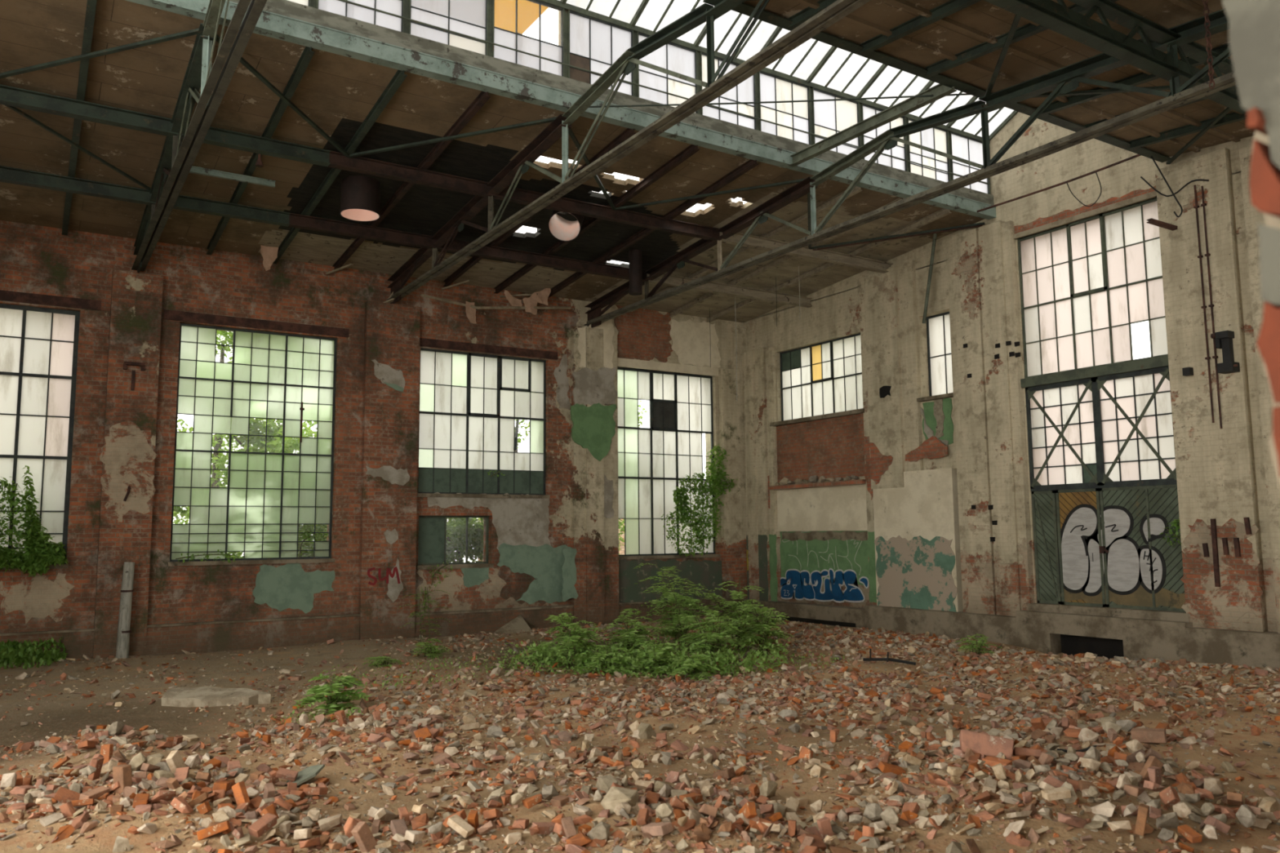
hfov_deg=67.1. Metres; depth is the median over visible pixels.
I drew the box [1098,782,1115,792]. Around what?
brick
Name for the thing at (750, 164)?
rafter
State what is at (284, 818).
chunk
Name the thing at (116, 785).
brick
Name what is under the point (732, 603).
sapling
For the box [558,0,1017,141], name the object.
skylight
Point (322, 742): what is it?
brick
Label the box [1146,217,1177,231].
stub
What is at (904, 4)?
batten
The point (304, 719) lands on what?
chunk
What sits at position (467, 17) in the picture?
window
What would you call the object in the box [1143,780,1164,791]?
brick
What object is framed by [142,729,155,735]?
brick
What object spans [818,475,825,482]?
chunk
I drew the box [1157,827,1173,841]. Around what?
chunk
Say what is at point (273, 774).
brick
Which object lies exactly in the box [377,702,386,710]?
brick
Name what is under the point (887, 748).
chunk
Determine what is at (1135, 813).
brick
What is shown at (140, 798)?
brick
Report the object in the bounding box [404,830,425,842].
brick
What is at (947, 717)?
chunk
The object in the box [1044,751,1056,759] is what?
chunk
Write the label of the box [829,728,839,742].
brick
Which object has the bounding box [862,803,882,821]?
chunk
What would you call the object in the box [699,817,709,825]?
brick
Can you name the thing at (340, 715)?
brick
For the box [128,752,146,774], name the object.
chunk
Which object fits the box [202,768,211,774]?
chunk
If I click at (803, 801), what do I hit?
brick
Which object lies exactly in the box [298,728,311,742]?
brick
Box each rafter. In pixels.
[62,0,97,235]
[206,46,314,254]
[272,70,407,263]
[332,91,490,270]
[443,128,635,286]
[493,144,699,293]
[548,159,758,297]
[631,186,862,311]
[668,197,903,317]
[706,208,951,322]
[788,0,836,28]
[860,0,981,54]
[924,0,1118,77]
[1036,43,1229,116]
[1084,85,1236,127]
[1128,112,1247,149]
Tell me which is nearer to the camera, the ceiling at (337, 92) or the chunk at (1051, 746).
the chunk at (1051, 746)
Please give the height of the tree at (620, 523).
6.580 m
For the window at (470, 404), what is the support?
in the wall at (558, 554)
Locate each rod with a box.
[420,293,571,309]
[588,93,974,107]
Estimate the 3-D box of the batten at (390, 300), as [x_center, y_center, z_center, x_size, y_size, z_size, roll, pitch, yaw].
[-4.988,-2.607,19.695,0.617,0.222,0.100,-3,-7,18]
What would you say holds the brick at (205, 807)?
on the rubble at (810, 837)
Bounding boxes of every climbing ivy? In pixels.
[0,465,69,577]
[175,528,328,563]
[419,562,452,636]
[487,470,504,477]
[661,445,737,556]
[1159,516,1181,547]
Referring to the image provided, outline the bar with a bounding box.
[862,648,915,665]
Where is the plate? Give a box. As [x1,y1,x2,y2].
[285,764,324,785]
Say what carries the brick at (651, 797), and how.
on the rubble at (810, 837)
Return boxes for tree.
[173,330,265,515]
[173,417,327,558]
[173,506,243,558]
[227,524,327,558]
[302,421,325,554]
[445,517,483,562]
[474,419,529,541]
[618,400,647,554]
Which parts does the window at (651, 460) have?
vent sash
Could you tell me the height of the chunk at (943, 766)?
0.060 m
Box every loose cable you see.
[1066,172,1101,206]
[1140,176,1208,196]
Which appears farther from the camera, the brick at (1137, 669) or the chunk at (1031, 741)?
the brick at (1137, 669)
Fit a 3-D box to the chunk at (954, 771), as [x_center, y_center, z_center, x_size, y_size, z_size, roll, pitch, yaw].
[2.329,2.549,7.128,0.109,0.070,0.084,3,-7,-29]
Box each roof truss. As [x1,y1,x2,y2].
[131,0,266,272]
[386,0,871,303]
[583,8,1236,327]
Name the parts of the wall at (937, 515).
plaster panel, infill panel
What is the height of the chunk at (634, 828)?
0.068 m
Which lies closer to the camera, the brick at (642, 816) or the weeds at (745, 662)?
the brick at (642, 816)
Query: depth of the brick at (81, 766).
8.17 m
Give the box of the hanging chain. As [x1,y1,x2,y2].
[1202,0,1215,88]
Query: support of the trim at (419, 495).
attached to the wall at (558, 554)
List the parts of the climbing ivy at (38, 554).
stem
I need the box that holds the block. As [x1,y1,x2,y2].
[959,728,1013,759]
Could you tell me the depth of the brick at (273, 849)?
6.14 m
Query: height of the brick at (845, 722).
0.080 m
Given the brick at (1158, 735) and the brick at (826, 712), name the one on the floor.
the brick at (826, 712)
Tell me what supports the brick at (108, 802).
on the floor
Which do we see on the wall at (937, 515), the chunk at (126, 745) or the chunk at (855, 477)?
the chunk at (855, 477)
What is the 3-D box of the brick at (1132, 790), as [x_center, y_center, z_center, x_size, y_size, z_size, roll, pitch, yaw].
[3.382,2.486,6.604,0.127,0.078,0.102,5,-8,-39]
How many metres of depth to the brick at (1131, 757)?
7.61 m
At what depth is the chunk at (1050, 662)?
14.17 m
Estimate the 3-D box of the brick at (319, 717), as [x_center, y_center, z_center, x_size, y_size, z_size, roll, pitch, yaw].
[-3.315,3.065,10.037,0.101,0.147,0.164,4,-8,-38]
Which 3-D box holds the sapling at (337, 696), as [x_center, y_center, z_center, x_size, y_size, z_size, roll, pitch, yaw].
[-3.546,3.091,11.108,0.865,0.459,0.969,-1,-6,0]
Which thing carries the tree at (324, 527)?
on the ground
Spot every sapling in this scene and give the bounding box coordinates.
[293,674,372,715]
[362,656,404,667]
[399,587,450,639]
[408,637,451,658]
[521,640,565,667]
[542,610,607,667]
[581,644,639,675]
[601,607,658,659]
[630,635,684,675]
[633,562,724,653]
[667,652,719,681]
[674,610,751,663]
[686,579,773,648]
[731,604,794,656]
[953,633,1002,655]
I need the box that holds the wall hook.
[123,485,130,501]
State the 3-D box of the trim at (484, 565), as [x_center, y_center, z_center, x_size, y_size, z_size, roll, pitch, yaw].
[-3.943,2.931,20.267,1.680,0.074,0.485,3,-7,-32]
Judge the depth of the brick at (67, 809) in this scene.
6.83 m
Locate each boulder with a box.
[600,786,639,813]
[637,722,656,739]
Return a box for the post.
[115,562,134,658]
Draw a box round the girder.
[983,0,1248,115]
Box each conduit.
[1193,185,1213,422]
[1200,186,1222,428]
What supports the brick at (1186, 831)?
on the floor
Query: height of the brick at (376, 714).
0.125 m
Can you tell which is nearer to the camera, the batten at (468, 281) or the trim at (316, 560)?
the trim at (316, 560)
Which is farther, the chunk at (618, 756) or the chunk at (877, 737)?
the chunk at (877, 737)
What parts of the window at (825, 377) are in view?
vent sash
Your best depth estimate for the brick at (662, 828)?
6.06 m
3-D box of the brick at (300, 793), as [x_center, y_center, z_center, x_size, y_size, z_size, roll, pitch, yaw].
[-2.623,2.824,7.384,0.102,0.096,0.128,0,-6,-9]
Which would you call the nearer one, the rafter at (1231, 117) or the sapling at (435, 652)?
the rafter at (1231, 117)
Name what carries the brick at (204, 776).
on the rubble at (810, 837)
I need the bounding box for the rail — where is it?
[339,0,990,184]
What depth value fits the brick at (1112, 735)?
8.26 m
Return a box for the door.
[1025,366,1186,612]
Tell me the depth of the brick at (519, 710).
10.90 m
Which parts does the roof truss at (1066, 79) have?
heel plate, post, gusset plate, post, gusset plate, post, gusset plate, post, gusset plate, post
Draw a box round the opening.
[1060,634,1124,658]
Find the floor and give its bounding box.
[0,617,1279,852]
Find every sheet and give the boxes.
[260,244,278,271]
[465,301,476,324]
[504,289,522,306]
[522,288,551,315]
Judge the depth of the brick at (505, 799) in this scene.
7.10 m
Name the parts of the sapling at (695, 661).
stem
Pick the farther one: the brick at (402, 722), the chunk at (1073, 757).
the brick at (402, 722)
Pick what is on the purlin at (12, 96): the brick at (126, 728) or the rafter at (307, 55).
the rafter at (307, 55)
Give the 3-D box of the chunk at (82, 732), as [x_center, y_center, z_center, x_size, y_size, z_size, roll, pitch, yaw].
[-5.454,3.019,9.538,0.116,0.091,0.077,1,-7,-15]
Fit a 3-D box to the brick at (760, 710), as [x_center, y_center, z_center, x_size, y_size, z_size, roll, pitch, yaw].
[1.370,3.224,10.943,0.107,0.108,0.106,2,-7,-24]
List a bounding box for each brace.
[0,27,199,78]
[5,105,151,191]
[216,34,349,157]
[348,116,556,157]
[568,128,615,210]
[614,178,804,210]
[711,0,754,4]
[807,191,811,248]
[809,222,984,249]
[812,225,982,250]
[983,14,1021,99]
[986,84,1236,100]
[1165,106,1231,164]
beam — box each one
[125,0,995,219]
[732,2,1170,162]
[788,84,956,167]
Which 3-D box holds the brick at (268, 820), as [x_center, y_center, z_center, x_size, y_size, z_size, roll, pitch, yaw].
[-2.495,2.640,6.393,0.100,0.118,0.173,-4,-7,30]
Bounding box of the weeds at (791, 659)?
[271,650,849,724]
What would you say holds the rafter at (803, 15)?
on the purlin
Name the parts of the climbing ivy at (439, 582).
stem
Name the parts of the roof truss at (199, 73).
heel plate, post, post, gusset plate, post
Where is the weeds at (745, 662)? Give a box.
[496,631,788,679]
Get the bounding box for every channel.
[1202,542,1209,556]
[1210,518,1220,586]
[1222,537,1229,555]
[1233,537,1240,556]
[1243,517,1251,534]
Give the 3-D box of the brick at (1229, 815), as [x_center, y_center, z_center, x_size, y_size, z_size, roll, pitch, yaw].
[3.876,2.550,6.360,0.069,0.073,0.075,2,-7,-23]
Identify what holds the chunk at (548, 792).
on the floor
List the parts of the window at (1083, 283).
vent sash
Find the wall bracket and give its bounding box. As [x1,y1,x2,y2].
[123,361,145,390]
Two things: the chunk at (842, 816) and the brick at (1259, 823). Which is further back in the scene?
the chunk at (842, 816)
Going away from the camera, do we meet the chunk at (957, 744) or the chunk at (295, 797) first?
the chunk at (295, 797)
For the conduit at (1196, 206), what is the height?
3.750 m
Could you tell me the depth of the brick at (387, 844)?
6.20 m
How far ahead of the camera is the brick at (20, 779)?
7.79 m
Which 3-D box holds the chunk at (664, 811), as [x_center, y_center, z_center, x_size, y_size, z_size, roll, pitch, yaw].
[0.168,2.555,6.409,0.096,0.105,0.108,4,-8,-33]
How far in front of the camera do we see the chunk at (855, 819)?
6.41 m
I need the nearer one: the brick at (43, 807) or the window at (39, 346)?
the brick at (43, 807)
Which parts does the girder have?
web plate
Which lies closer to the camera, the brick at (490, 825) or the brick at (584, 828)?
the brick at (584, 828)
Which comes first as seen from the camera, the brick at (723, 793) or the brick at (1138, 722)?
the brick at (723, 793)
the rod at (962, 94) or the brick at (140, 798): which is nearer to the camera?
the brick at (140, 798)
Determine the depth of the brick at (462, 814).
6.57 m
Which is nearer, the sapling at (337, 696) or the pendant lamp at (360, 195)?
the sapling at (337, 696)
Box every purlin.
[0,84,893,273]
[0,165,812,307]
[180,164,275,187]
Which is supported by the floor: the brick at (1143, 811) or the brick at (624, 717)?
the brick at (624, 717)
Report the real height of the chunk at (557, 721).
0.054 m
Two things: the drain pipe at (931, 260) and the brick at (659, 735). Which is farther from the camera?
the drain pipe at (931, 260)
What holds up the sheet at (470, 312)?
hanging from the hanging rod at (421, 295)
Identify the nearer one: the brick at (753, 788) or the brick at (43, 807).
the brick at (43, 807)
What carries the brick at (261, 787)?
on the floor
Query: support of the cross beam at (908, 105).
on the beam at (743, 8)
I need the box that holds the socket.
[255,154,263,167]
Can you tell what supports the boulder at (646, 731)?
on the floor
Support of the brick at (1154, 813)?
on the rubble at (810, 837)
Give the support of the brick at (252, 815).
on the floor
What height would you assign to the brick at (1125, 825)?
0.080 m
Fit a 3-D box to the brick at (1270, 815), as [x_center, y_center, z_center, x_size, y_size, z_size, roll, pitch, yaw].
[4.267,2.651,6.588,0.137,0.052,0.065,-1,-6,7]
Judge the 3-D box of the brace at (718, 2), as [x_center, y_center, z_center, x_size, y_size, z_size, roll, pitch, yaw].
[2.426,-4.681,10.323,3.344,0.236,0.055,-2,-7,13]
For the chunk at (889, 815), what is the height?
0.114 m
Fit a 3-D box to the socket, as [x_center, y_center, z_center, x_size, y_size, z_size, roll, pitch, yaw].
[-5.444,-3.807,13.818,0.117,0.170,0.115,3,-7,-32]
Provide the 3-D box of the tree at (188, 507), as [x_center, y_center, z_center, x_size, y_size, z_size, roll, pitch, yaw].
[-8.916,3.235,19.009,3.506,3.764,2.572,3,-7,-32]
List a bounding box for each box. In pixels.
[1182,367,1193,376]
[1210,330,1239,373]
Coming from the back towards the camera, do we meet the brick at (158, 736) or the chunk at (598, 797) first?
the brick at (158, 736)
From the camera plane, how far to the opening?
16.32 m
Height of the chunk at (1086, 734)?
0.152 m
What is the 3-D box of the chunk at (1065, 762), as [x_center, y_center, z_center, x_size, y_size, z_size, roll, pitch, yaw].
[3.228,2.578,7.399,0.129,0.068,0.089,-3,-7,24]
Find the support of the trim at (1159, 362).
attached to the wall at (937, 515)
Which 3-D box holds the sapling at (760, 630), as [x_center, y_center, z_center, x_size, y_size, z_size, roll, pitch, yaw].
[2.030,3.374,16.121,1.069,0.942,1.234,-2,-7,17]
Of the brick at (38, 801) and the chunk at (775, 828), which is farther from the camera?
the brick at (38, 801)
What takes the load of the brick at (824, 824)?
on the floor
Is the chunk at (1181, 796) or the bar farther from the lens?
the bar
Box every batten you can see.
[325,263,353,275]
[382,293,408,303]
[441,280,470,289]
[499,293,537,297]
[792,0,1199,152]
[884,0,1239,142]
[979,0,1243,115]
[1168,0,1228,31]
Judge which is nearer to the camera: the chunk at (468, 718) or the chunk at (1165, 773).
the chunk at (1165, 773)
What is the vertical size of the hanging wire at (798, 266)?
1.168 m
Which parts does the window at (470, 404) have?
vent sash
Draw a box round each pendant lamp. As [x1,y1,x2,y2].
[339,175,380,221]
[547,210,584,241]
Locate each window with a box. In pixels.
[0,303,79,564]
[169,323,337,561]
[287,0,309,6]
[318,0,403,31]
[410,0,487,55]
[417,348,546,495]
[417,515,488,565]
[493,0,563,76]
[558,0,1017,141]
[569,10,632,95]
[617,367,715,555]
[638,32,697,113]
[702,52,755,129]
[760,71,810,144]
[779,333,862,421]
[813,88,859,155]
[862,103,906,171]
[908,118,949,182]
[926,311,953,395]
[951,132,989,194]
[1017,198,1168,377]
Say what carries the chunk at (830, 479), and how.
on the wall at (937, 515)
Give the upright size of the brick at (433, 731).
0.115 m
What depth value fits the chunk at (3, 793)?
7.55 m
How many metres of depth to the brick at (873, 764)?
7.63 m
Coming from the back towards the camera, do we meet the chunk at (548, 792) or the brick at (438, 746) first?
the brick at (438, 746)
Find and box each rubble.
[0,616,1279,852]
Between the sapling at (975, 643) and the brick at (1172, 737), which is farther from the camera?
the sapling at (975, 643)
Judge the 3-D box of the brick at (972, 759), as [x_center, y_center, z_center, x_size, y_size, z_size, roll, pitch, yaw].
[2.564,2.549,7.404,0.080,0.073,0.147,-4,-7,26]
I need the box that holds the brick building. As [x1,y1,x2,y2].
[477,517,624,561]
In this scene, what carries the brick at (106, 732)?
on the floor
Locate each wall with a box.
[0,220,747,659]
[741,111,1279,633]
[1222,0,1279,488]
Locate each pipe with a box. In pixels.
[922,233,937,323]
[976,154,1141,212]
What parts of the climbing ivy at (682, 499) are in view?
stem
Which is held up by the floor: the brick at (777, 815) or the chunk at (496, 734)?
the chunk at (496, 734)
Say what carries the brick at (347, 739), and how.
on the floor
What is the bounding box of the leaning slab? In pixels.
[494,615,530,633]
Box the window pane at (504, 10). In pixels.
[494,0,560,45]
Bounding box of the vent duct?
[628,248,642,295]
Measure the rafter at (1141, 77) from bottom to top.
0.736 m
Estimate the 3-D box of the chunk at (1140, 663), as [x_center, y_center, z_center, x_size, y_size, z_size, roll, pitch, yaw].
[7.369,3.502,14.213,0.121,0.114,0.113,4,-8,-36]
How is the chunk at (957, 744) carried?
on the rubble at (810, 837)
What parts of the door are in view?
frame, sash frame, frame, sash frame, frame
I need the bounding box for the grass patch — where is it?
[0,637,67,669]
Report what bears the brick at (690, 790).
on the rubble at (810, 837)
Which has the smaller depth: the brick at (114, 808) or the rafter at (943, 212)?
the brick at (114, 808)
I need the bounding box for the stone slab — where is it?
[161,686,271,707]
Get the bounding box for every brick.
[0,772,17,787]
[14,771,23,786]
[22,774,32,785]
[27,790,44,797]
[35,798,52,804]
[36,798,57,805]
[38,739,52,748]
[39,804,56,812]
[45,736,62,743]
[46,784,62,790]
[53,786,79,803]
[58,800,75,817]
[62,745,75,751]
[63,768,78,777]
[71,798,93,806]
[72,764,87,769]
[77,740,97,748]
[79,786,110,799]
[84,732,97,740]
[85,724,95,732]
[87,753,103,766]
[87,756,104,780]
[91,737,99,744]
[96,724,106,729]
[97,730,108,737]
[100,743,113,764]
[102,800,116,805]
[107,756,123,762]
[107,781,119,792]
[110,804,124,816]
[112,749,126,762]
[112,764,132,793]
[112,794,122,802]
[120,730,136,737]
[122,724,133,732]
[131,741,148,747]
[132,793,149,808]
[133,771,146,778]
[134,804,151,813]
[140,762,160,773]
[141,751,151,757]
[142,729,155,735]
[152,740,164,746]
[155,734,163,739]
[155,742,173,748]
[155,777,168,787]
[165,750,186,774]
[165,777,180,790]
[166,736,173,742]
[170,795,193,813]
[173,735,183,744]
[173,767,189,782]
[180,781,194,790]
[188,791,208,808]
[190,785,201,791]
[195,771,211,782]
[196,801,211,814]
[196,820,230,840]
[203,758,222,768]
[212,781,232,791]
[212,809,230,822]
[213,789,225,800]
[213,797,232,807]
[217,803,235,809]
[222,779,235,786]
[226,760,241,772]
[231,781,250,806]
[231,826,244,839]
[233,785,256,797]
[235,773,248,783]
[244,810,258,819]
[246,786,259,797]
[248,795,262,808]
[248,813,277,837]
[249,770,265,780]
[255,800,277,813]
[257,774,272,782]
[257,777,269,792]
[260,804,278,818]
[262,734,271,743]
[262,782,275,799]
[268,769,279,784]
[268,846,293,852]
[274,797,292,810]
[275,767,297,781]
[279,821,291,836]
[284,799,297,808]
[287,782,297,794]
[289,790,305,799]
[293,723,299,730]
[293,827,311,839]
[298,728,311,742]
[298,784,310,791]
[298,837,319,848]
[302,786,327,795]
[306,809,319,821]
[314,713,328,727]
[316,834,330,847]
[317,813,342,831]
[318,737,328,747]
[321,751,336,759]
[328,842,342,849]
[333,710,347,725]
[340,735,351,743]
[343,816,358,837]
[348,715,363,719]
[349,813,360,818]
[351,822,377,852]
[367,806,395,821]
[371,808,386,820]
[371,819,380,834]
[372,710,380,720]
[372,756,382,762]
[374,840,394,849]
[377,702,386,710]
[381,737,391,742]
[382,729,391,739]
[390,818,408,835]
[395,728,404,733]
[398,719,407,724]
[398,806,409,826]
[403,752,419,759]
[404,720,413,726]
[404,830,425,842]
[408,742,422,750]
[410,813,430,830]
[411,804,434,817]
[413,717,431,726]
[422,724,431,730]
[429,727,437,735]
[431,751,450,764]
[433,743,446,751]
[439,727,452,732]
[442,809,466,827]
[446,813,474,838]
[458,721,479,730]
[466,809,479,834]
[473,732,481,740]
[477,820,496,834]
[480,808,488,813]
[483,808,502,821]
[501,726,510,732]
[501,795,510,805]
[504,831,521,844]
[505,739,515,746]
[512,818,528,829]
[515,706,525,715]
[516,713,528,719]
[517,783,528,799]
[521,793,542,808]
[528,825,539,835]
[531,822,555,834]
[549,795,568,807]
[551,813,564,824]
[553,822,565,835]
[560,816,577,839]
[577,824,591,833]
[589,721,603,730]
[595,746,614,753]
[598,808,610,818]
[610,782,626,788]
[620,714,627,722]
[636,808,648,825]
[640,822,672,835]
[644,791,660,804]
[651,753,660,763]
[654,738,667,748]
[656,732,666,742]
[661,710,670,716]
[669,796,685,810]
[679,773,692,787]
[679,792,702,803]
[684,787,701,794]
[697,804,717,817]
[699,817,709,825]
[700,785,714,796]
[718,789,730,800]
[733,785,745,793]
[738,797,749,808]
[738,801,756,818]
[748,783,759,798]
[755,795,771,804]
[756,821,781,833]
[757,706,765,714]
[759,804,773,814]
[766,729,775,735]
[768,812,782,822]
[777,743,795,753]
[783,716,793,721]
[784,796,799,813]
[785,812,801,822]
[786,797,808,806]
[787,819,796,836]
[801,728,813,737]
[813,709,830,715]
[816,817,833,839]
[822,741,834,747]
[823,813,836,822]
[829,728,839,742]
[840,720,862,726]
[848,812,862,816]
[862,825,874,836]
[865,755,888,771]
[873,820,887,830]
[877,760,906,774]
[881,715,890,721]
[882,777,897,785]
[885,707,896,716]
[902,802,919,814]
[920,731,927,738]
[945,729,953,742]
[951,715,961,723]
[952,721,961,728]
[953,746,964,756]
[963,795,973,804]
[967,762,982,774]
[968,752,980,764]
[982,755,1012,766]
[982,777,997,793]
[991,763,1006,780]
[995,789,1011,799]
[1002,728,1013,735]
[1003,734,1014,741]
[1011,755,1026,761]
[1013,746,1041,759]
[1022,791,1031,803]
[1031,717,1045,730]
[1031,728,1047,740]
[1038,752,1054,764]
[1039,781,1054,790]
[1041,786,1071,800]
[1042,718,1058,724]
[1043,735,1056,743]
[1043,775,1063,787]
[1045,664,1055,670]
[1057,812,1087,827]
[1061,717,1069,730]
[1063,728,1080,737]
[1066,743,1081,750]
[1068,724,1081,729]
[1074,653,1084,657]
[1084,662,1090,671]
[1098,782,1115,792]
[1100,755,1115,764]
[1105,728,1117,741]
[1106,743,1115,751]
[1106,820,1131,831]
[1107,745,1120,757]
[1114,751,1127,760]
[1120,666,1128,673]
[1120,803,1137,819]
[1120,805,1149,816]
[1123,784,1145,796]
[1125,748,1145,763]
[1127,771,1142,782]
[1130,728,1167,743]
[1131,719,1141,728]
[1134,667,1145,672]
[1134,803,1149,835]
[1139,755,1163,779]
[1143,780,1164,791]
[1144,748,1162,761]
[1146,766,1161,784]
[1149,806,1161,818]
[1155,722,1169,728]
[1159,662,1170,671]
[1159,786,1180,808]
[1168,733,1177,742]
[1176,782,1195,794]
[1177,664,1183,669]
[1177,824,1202,843]
[1178,658,1186,666]
[1181,728,1190,737]
[1186,782,1196,792]
[1195,788,1213,799]
[1203,815,1231,833]
[1212,804,1233,813]
[1217,792,1238,803]
[1220,807,1235,818]
[1226,791,1243,806]
[1239,817,1269,829]
[1247,804,1261,815]
[1255,812,1278,820]
[1272,810,1279,819]
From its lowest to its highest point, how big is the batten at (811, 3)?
0.056 m
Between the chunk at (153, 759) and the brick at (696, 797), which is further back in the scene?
the chunk at (153, 759)
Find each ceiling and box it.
[0,0,984,322]
[743,0,1255,156]
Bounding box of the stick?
[1057,745,1097,752]
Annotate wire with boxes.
[734,296,737,401]
[775,279,777,326]
[798,266,799,309]
[1151,155,1182,217]
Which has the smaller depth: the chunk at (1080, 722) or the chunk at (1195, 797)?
the chunk at (1195, 797)
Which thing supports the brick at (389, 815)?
on the rubble at (810, 837)
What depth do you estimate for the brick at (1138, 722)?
9.07 m
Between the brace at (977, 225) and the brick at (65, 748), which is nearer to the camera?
the brick at (65, 748)
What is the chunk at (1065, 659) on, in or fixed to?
on the floor
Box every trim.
[0,289,101,310]
[0,564,68,569]
[163,309,349,337]
[167,558,334,566]
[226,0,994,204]
[309,0,990,194]
[416,563,493,569]
[417,493,550,498]
[419,337,557,359]
[617,357,718,377]
[618,554,719,559]
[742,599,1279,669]
[775,615,855,627]
[1020,355,1168,387]
[1026,603,1189,622]
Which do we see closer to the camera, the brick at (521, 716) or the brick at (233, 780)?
the brick at (233, 780)
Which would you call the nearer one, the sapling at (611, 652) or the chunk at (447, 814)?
the chunk at (447, 814)
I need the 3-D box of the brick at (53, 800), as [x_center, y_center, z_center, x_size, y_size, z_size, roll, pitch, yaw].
[-4.397,2.795,7.169,0.151,0.055,0.081,1,-6,-9]
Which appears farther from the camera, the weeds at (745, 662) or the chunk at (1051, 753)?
the weeds at (745, 662)
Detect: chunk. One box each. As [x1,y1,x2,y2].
[0,791,10,796]
[0,796,8,804]
[23,793,33,803]
[44,772,54,777]
[69,782,82,793]
[80,728,93,735]
[81,769,88,776]
[86,765,96,775]
[106,721,124,737]
[107,759,118,771]
[119,796,130,808]
[123,743,132,749]
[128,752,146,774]
[131,785,139,792]
[144,734,156,742]
[145,753,163,764]
[153,769,175,779]
[154,761,170,771]
[184,754,199,768]
[192,764,200,768]
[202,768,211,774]
[218,772,226,778]
[227,768,243,776]
[271,836,281,844]
[272,815,289,828]
[285,794,300,800]
[288,742,293,749]
[298,713,309,725]
[302,816,315,828]
[316,708,326,715]
[344,708,352,717]
[346,835,355,845]
[377,840,386,844]
[395,711,403,717]
[426,706,437,715]
[428,822,442,834]
[430,705,440,710]
[442,812,452,819]
[462,714,476,724]
[469,740,484,748]
[484,749,499,758]
[491,731,506,738]
[496,744,506,751]
[497,701,503,706]
[505,752,515,761]
[511,791,524,804]
[542,785,559,800]
[542,809,557,818]
[551,719,561,724]
[573,804,593,816]
[580,785,592,794]
[581,739,589,751]
[586,821,610,839]
[588,747,603,759]
[593,789,603,801]
[595,775,617,793]
[613,751,622,760]
[613,802,631,817]
[621,773,627,787]
[629,825,637,831]
[631,802,645,812]
[645,710,651,714]
[653,780,665,792]
[655,803,673,819]
[657,783,671,797]
[677,816,687,826]
[682,697,690,702]
[688,808,702,826]
[703,752,713,764]
[720,800,732,806]
[722,807,737,819]
[748,831,756,839]
[759,780,777,798]
[763,802,786,817]
[777,709,798,719]
[779,477,789,484]
[786,480,795,484]
[788,723,799,733]
[793,479,804,484]
[796,822,806,829]
[808,475,817,483]
[809,799,823,814]
[815,810,826,820]
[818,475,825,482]
[825,477,835,481]
[830,820,839,826]
[835,476,843,480]
[837,808,848,822]
[844,475,851,480]
[848,814,862,823]
[850,475,858,479]
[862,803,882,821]
[866,794,879,803]
[872,734,888,743]
[880,807,899,825]
[884,746,891,754]
[888,795,905,804]
[895,779,903,793]
[897,757,911,767]
[906,774,912,778]
[912,797,933,807]
[928,740,940,745]
[928,762,937,770]
[933,762,947,769]
[937,746,949,754]
[937,794,952,804]
[941,712,954,724]
[946,766,964,777]
[952,740,959,750]
[973,770,988,779]
[1014,768,1022,782]
[1024,782,1039,791]
[1026,738,1033,745]
[1031,713,1040,718]
[1033,764,1050,773]
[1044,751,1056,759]
[1046,658,1053,665]
[1046,719,1057,730]
[1047,742,1060,750]
[1049,726,1063,736]
[1054,758,1070,766]
[1059,656,1073,662]
[1061,781,1077,804]
[1064,752,1078,760]
[1066,746,1075,754]
[1076,720,1084,724]
[1077,757,1101,771]
[1078,727,1098,744]
[1080,657,1089,662]
[1081,788,1099,797]
[1083,746,1101,760]
[1084,652,1093,657]
[1086,786,1099,797]
[1088,721,1097,727]
[1091,813,1111,826]
[1096,657,1105,663]
[1099,761,1112,773]
[1100,716,1116,724]
[1102,720,1121,733]
[1112,789,1125,799]
[1114,656,1128,664]
[1115,720,1137,731]
[1115,759,1128,766]
[1115,773,1131,788]
[1125,738,1146,753]
[1128,777,1138,786]
[1131,660,1137,665]
[1135,751,1145,763]
[1137,661,1145,666]
[1141,662,1151,667]
[1145,799,1160,809]
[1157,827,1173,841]
[1163,772,1173,775]
[1165,728,1183,737]
[1165,760,1180,768]
[1172,802,1191,817]
[1177,792,1185,800]
[1184,793,1200,802]
[1188,813,1201,823]
[1197,662,1207,667]
[1200,802,1214,816]
[1202,824,1217,839]
[1204,777,1224,796]
[1213,813,1226,823]
[1215,663,1221,669]
[1226,667,1234,671]
[1235,804,1256,827]
[1257,796,1279,813]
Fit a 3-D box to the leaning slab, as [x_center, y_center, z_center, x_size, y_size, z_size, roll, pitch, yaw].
[-2.770,4.134,20.168,0.882,0.320,0.508,5,-8,-39]
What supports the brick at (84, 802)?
on the rubble at (810, 837)
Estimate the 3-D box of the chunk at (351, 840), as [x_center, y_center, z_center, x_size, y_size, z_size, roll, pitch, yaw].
[-1.877,2.702,6.305,0.086,0.065,0.078,3,-7,-27]

